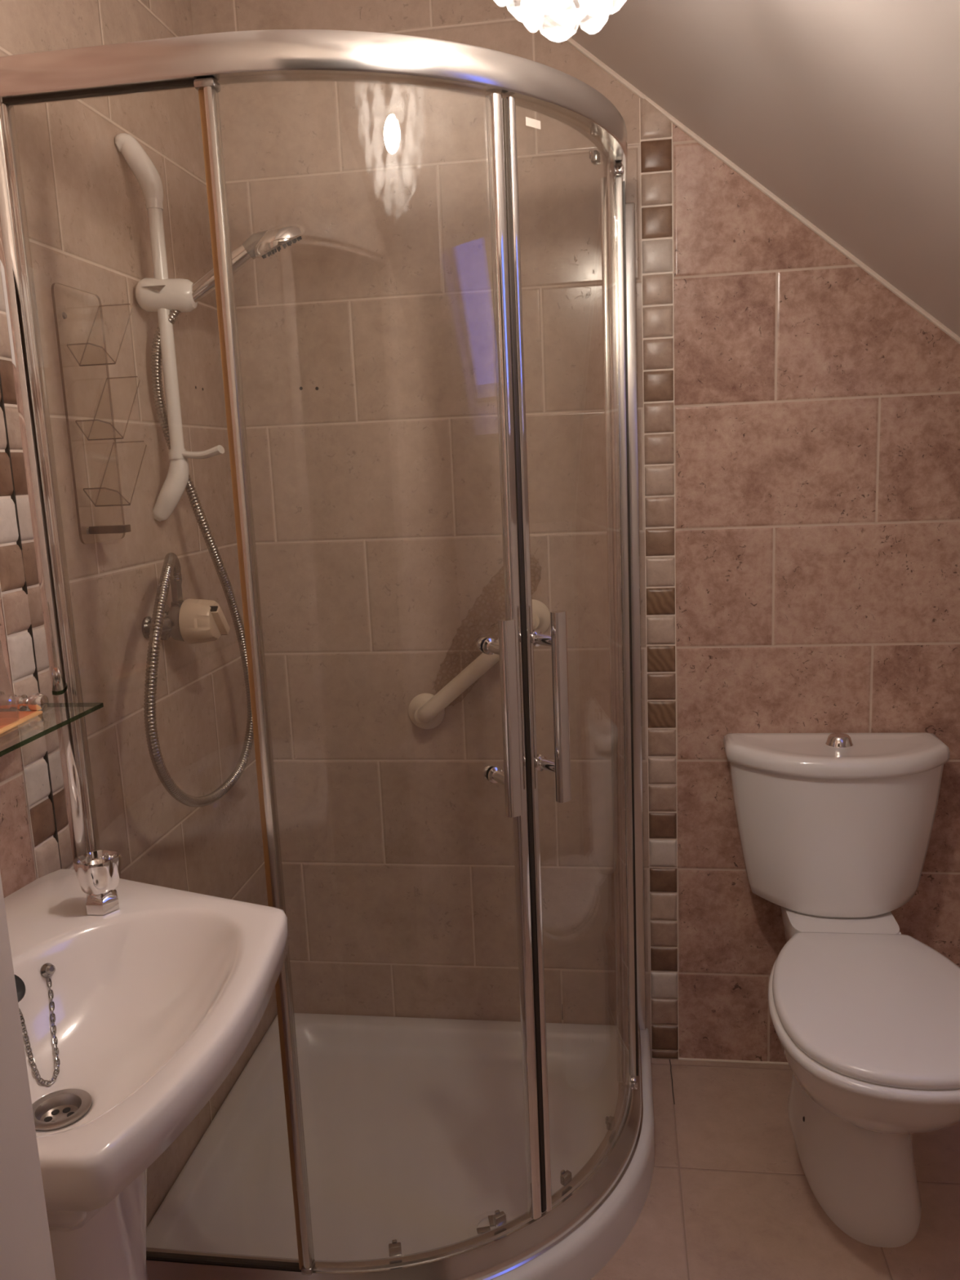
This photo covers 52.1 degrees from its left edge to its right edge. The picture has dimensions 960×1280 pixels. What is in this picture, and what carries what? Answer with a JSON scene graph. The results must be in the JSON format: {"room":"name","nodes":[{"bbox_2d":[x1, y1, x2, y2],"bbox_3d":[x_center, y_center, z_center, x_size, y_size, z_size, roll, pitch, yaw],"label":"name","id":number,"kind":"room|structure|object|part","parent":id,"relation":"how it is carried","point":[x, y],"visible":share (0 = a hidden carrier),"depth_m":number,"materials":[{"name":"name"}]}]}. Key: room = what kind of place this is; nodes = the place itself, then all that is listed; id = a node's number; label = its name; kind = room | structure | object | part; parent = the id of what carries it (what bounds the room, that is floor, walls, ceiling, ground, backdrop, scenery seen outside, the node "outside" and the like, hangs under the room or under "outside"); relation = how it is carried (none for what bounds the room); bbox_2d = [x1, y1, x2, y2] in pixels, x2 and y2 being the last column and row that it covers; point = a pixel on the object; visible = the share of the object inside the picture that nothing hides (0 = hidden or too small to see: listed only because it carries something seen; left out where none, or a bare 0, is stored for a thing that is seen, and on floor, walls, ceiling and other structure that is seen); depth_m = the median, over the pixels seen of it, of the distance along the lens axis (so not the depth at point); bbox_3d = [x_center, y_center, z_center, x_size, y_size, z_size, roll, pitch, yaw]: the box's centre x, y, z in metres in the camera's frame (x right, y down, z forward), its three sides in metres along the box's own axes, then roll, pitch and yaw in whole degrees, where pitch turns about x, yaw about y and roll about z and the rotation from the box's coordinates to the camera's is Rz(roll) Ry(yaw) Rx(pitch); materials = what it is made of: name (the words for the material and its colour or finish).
{"room":"bathroom","nodes":[
{"label":"bathroom","id":0,"kind":"room"},
{"bbox_2d":[0,0,277,1227],"bbox_3d":[-0.707,-0.094,1.357,0.101,2.500,1.700,-1,10,8],"label":"wall","id":1,"kind":"structure","parent":0,"point":[86,213],"depth_m":1.72,"materials":[{"name":"tile"}]},
{"bbox_2d":[0,389,61,878],"bbox_3d":[-0.642,0.116,1.409,0.007,2.062,0.060,-1,10,8],"label":"trim","id":2,"kind":"structure","parent":1,"relation":"attached to","point":[15,601],"depth_m":1.39,"materials":[{"name":"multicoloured tile"}]},
{"bbox_2d":[0,691,103,756],"bbox_3d":[-0.619,0.118,1.155,0.126,0.034,0.454,-1,10,8],"label":"glass shelf","id":3,"kind":"object","parent":1,"relation":"attached to","point":[36,701],"visible":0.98,"depth_m":1.32,"materials":[{"name":"clear glass"}]},
{"bbox_2d":[0,711,42,733],"bbox_3d":[-0.630,0.108,1.264,0.077,0.004,0.120,-2,10,4],"label":"sachet","id":4,"kind":"object","parent":3,"relation":"on","point":[8,720],"visible":1,"depth_m":1.29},
{"bbox_2d":[51,282,146,544],"bbox_3d":[-0.593,-0.355,1.567,0.064,0.394,0.140,-1,10,8],"label":"shower caddy","id":5,"kind":"object","parent":1,"relation":"attached to","point":[104,529],"visible":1,"depth_m":1.55,"materials":[{"name":"silver metal"}]},
{"bbox_2d":[114,133,224,521],"bbox_3d":[-0.541,-0.545,1.747,0.141,0.660,0.064,-2,10,3],"label":"riser rail","id":6,"kind":"object","parent":1,"relation":"attached to","point":[160,294],"visible":1,"depth_m":1.72,"materials":[{"name":"white plastic"}]},
{"bbox_3d":[-0.567,-0.610,1.707,0.044,0.010,0.003,-1,10,6],"label":"slider lever","id":7,"kind":"part","parent":6,"relation":"part of","materials":[{"name":"white plastic"}]},
{"bbox_3d":[-0.514,-0.339,1.778,0.104,0.023,0.033,0,10,13],"label":"hook arm","id":8,"kind":"part","parent":6,"relation":"part of","materials":[{"name":"white plastic"}]},
{"bbox_2d":[191,223,306,302],"bbox_3d":[-0.414,-0.659,1.730,0.230,0.131,0.098,-1,10,8],"label":"handset","id":9,"kind":"object","parent":6,"relation":"attached to","point":[262,244],"visible":0.88,"depth_m":1.70,"materials":[{"name":"silver metal"}]},
{"bbox_3d":[-0.460,-0.642,1.726,0.141,0.103,0.030,-2,10,4],"label":"handle","id":10,"kind":"part","parent":9,"relation":"part of","materials":[{"name":"silver metal"}]},
{"bbox_2d":[141,576,230,644],"bbox_3d":[-0.539,-0.055,1.791,0.131,0.133,0.125,-1,10,8],"label":"shower valve","id":11,"kind":"object","parent":1,"relation":"attached to","point":[191,621],"visible":0.88,"depth_m":1.78,"materials":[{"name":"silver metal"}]},
{"bbox_2d":[143,309,253,807],"bbox_3d":[-0.541,-0.140,1.758,0.088,0.909,0.483,-2,10,5],"label":"shower hose","id":12,"kind":"object","parent":11,"relation":"attached to","point":[171,570],"visible":0.93,"depth_m":1.76,"materials":[{"name":"silver metal"}]},
{"bbox_3d":[-0.512,-0.035,1.812,0.059,0.084,0.084,-1,10,8],"label":"control knob","id":13,"kind":"part","parent":11,"relation":"part of","materials":[{"name":"beige plastic"}]},
{"bbox_2d":[190,0,959,1062],"bbox_3d":[0.430,-0.275,2.087,2.150,2.501,0.101,-1,10,8],"label":"wall","id":14,"kind":"structure","parent":0,"point":[817,411],"depth_m":2.07,"materials":[{"name":"tile"}]},
{"bbox_2d":[408,599,550,728],"bbox_3d":[-0.009,0.062,2.121,0.324,0.287,0.075,-1,10,8],"label":"grab rail","id":15,"kind":"object","parent":14,"relation":"attached to","point":[425,710],"visible":0.64,"depth_m":2.11,"materials":[{"name":"beige plastic"}]},
{"bbox_2d":[639,97,679,1059],"bbox_3d":[0.383,-0.047,2.080,0.063,2.059,0.008,-1,10,8],"label":"trim","id":16,"kind":"structure","parent":14,"relation":"attached to","point":[655,128],"depth_m":2.06,"materials":[{"name":"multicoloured tile"}]},
{"bbox_2d":[678,1057,788,1064],"bbox_3d":[0.949,0.955,2.190,0.995,0.006,0.006,-1,10,8],"label":"trim","id":17,"kind":"structure","parent":14,"relation":"attached to","point":[680,1059],"depth_m":2.24,"materials":[{"name":"beige"}]},
{"bbox_2d":[513,0,959,343],"bbox_3d":[0.576,-0.854,1.906,1.598,1.309,0.011,-1,10,8],"label":"trim","id":18,"kind":"structure","parent":14,"relation":"attached to","point":[520,2],"depth_m":1.90,"materials":[{"name":"beige"}]},
{"bbox_2d":[522,0,959,337],"bbox_3d":[0.565,-0.736,1.110,1.792,1.506,1.800,-1,10,8],"label":"ceiling","id":19,"kind":"structure","parent":0,"point":[847,112],"depth_m":1.51,"materials":[{"name":"grey paint"}]},
{"bbox_2d":[493,0,626,42],"bbox_3d":[0.076,-0.776,0.930,0.245,0.362,0.245,-1,10,8],"label":"pendant lamp","id":20,"kind":"object","parent":19,"relation":"hanging from","point":[543,0],"visible":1,"depth_m":0.97,"materials":[{"name":"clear glass"}]},
{"bbox_2d":[591,1057,959,1279],"bbox_3d":[0.266,1.294,0.759,2.550,0.100,3.100,-1,10,8],"label":"floor","id":21,"kind":"structure","parent":0,"point":[731,1197],"depth_m":1.82,"materials":[{"name":"tile"}]},
{"bbox_2d":[4,848,288,1279],"bbox_3d":[-0.443,0.747,1.167,0.441,0.892,0.595,-1,10,8],"label":"washbasin","id":22,"kind":"object","parent":21,"relation":"on","point":[159,992],"visible":0.88,"depth_m":1.14,"materials":[{"name":"white ceramic"}]},
{"bbox_2d":[14,963,60,1086],"bbox_3d":[-0.524,0.435,1.127,0.072,0.115,0.109,-6,11,-19],"label":"plug","id":23,"kind":"object","parent":22,"relation":"in","point":[47,970],"visible":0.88,"depth_m":1.13,"materials":[{"name":"silver metal"}]},
{"bbox_2d":[73,848,121,915],"bbox_3d":[-0.489,0.313,1.266,0.056,0.070,0.056,-1,10,8],"label":"tap","id":24,"kind":"object","parent":22,"relation":"on","point":[98,872],"depth_m":1.25,"materials":[{"name":"silver metal"}]},
{"bbox_2d":[146,1013,654,1279],"bbox_3d":[-0.108,1.008,1.914,0.890,0.086,0.850,-1,10,8],"label":"shower tray","id":25,"kind":"object","parent":21,"relation":"on","point":[414,1128],"visible":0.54,"depth_m":1.95,"materials":[{"name":"white ceramic"}]},
{"bbox_2d":[0,29,645,1279],"bbox_3d":[-0.037,0.092,1.608,1.194,1.816,0.443,-9,12,-34],"label":"shower enclosure","id":26,"kind":"object","parent":25,"relation":"on","point":[206,62],"visible":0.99,"depth_m":1.42,"materials":[{"name":"clear glass"}]},
{"bbox_3d":[-0.304,0.141,1.390,0.012,1.718,0.024,-1,10,8],"label":"post","id":27,"kind":"part","parent":26,"relation":"part of","materials":[{"name":"silver metal"}]},
{"bbox_3d":[-0.071,-0.780,1.464,1.148,0.046,0.383,-10,13,-36],"label":"header rail","id":28,"kind":"part","parent":26,"relation":"part of","materials":[{"name":"silver metal"}]},
{"bbox_3d":[-0.009,0.960,1.774,1.171,0.050,0.398,-10,13,-35],"label":"sill rail","id":29,"kind":"part","parent":26,"relation":"part of","materials":[{"name":"silver metal"}]},
{"bbox_3d":[0.027,0.109,1.433,0.025,0.288,0.081,-8,12,-29],"label":"handle","id":30,"kind":"part","parent":26,"relation":"part of","materials":[{"name":"silver metal"}]},
{"bbox_3d":[0.100,0.097,1.483,0.025,0.288,0.081,-11,13,-39],"label":"handle","id":31,"kind":"part","parent":26,"relation":"part of","materials":[{"name":"silver metal"}]},
{"bbox_3d":[0.258,0.041,1.814,0.038,1.718,0.020,-1,10,8],"label":"post","id":32,"kind":"part","parent":26,"relation":"part of","materials":[{"name":"silver metal"}]},
{"bbox_3d":[0.184,0.075,1.636,0.040,1.714,0.368,4,12,31],"label":"sliding door","id":33,"kind":"part","parent":26,"relation":"part of","materials":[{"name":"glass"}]},
{"bbox_2d":[723,732,959,1247],"bbox_3d":[0.703,0.632,1.801,0.433,0.797,0.708,-1,10,8],"label":"toilet","id":34,"kind":"object","parent":21,"relation":"on","point":[834,829],"visible":1,"depth_m":1.83,"materials":[{"name":"white ceramic"}]},
{"bbox_3d":[0.722,0.232,1.981,0.433,0.038,0.207,-1,10,8],"label":"cistern lid","id":35,"kind":"part","parent":34,"relation":"part of","materials":[{"name":"white ceramic"}]},
{"bbox_3d":[0.691,0.639,1.690,0.377,0.020,0.485,-1,10,8],"label":"seat","id":36,"kind":"part","parent":34,"relation":"part of","materials":[{"name":"white plastic"}]},
{"bbox_3d":[0.690,0.616,1.686,0.363,0.024,0.467,-1,10,8],"label":"seat lid","id":37,"kind":"part","parent":34,"relation":"part of","materials":[{"name":"white plastic"}]},
{"bbox_3d":[0.197,0.034,0.432,1.950,2.500,0.100,-1,10,8],"label":"wall","id":38,"kind":"structure","parent":0,"visible":0},
{"bbox_2d":[0,872,56,1279],"bbox_3d":[0.048,0.332,0.517,0.810,1.895,0.118,-1,10,8],"label":"door","id":39,"kind":"structure","parent":38,"relation":"in","point":[25,1245],"depth_m":0.60,"materials":[{"name":"beige paint"}]}
]}

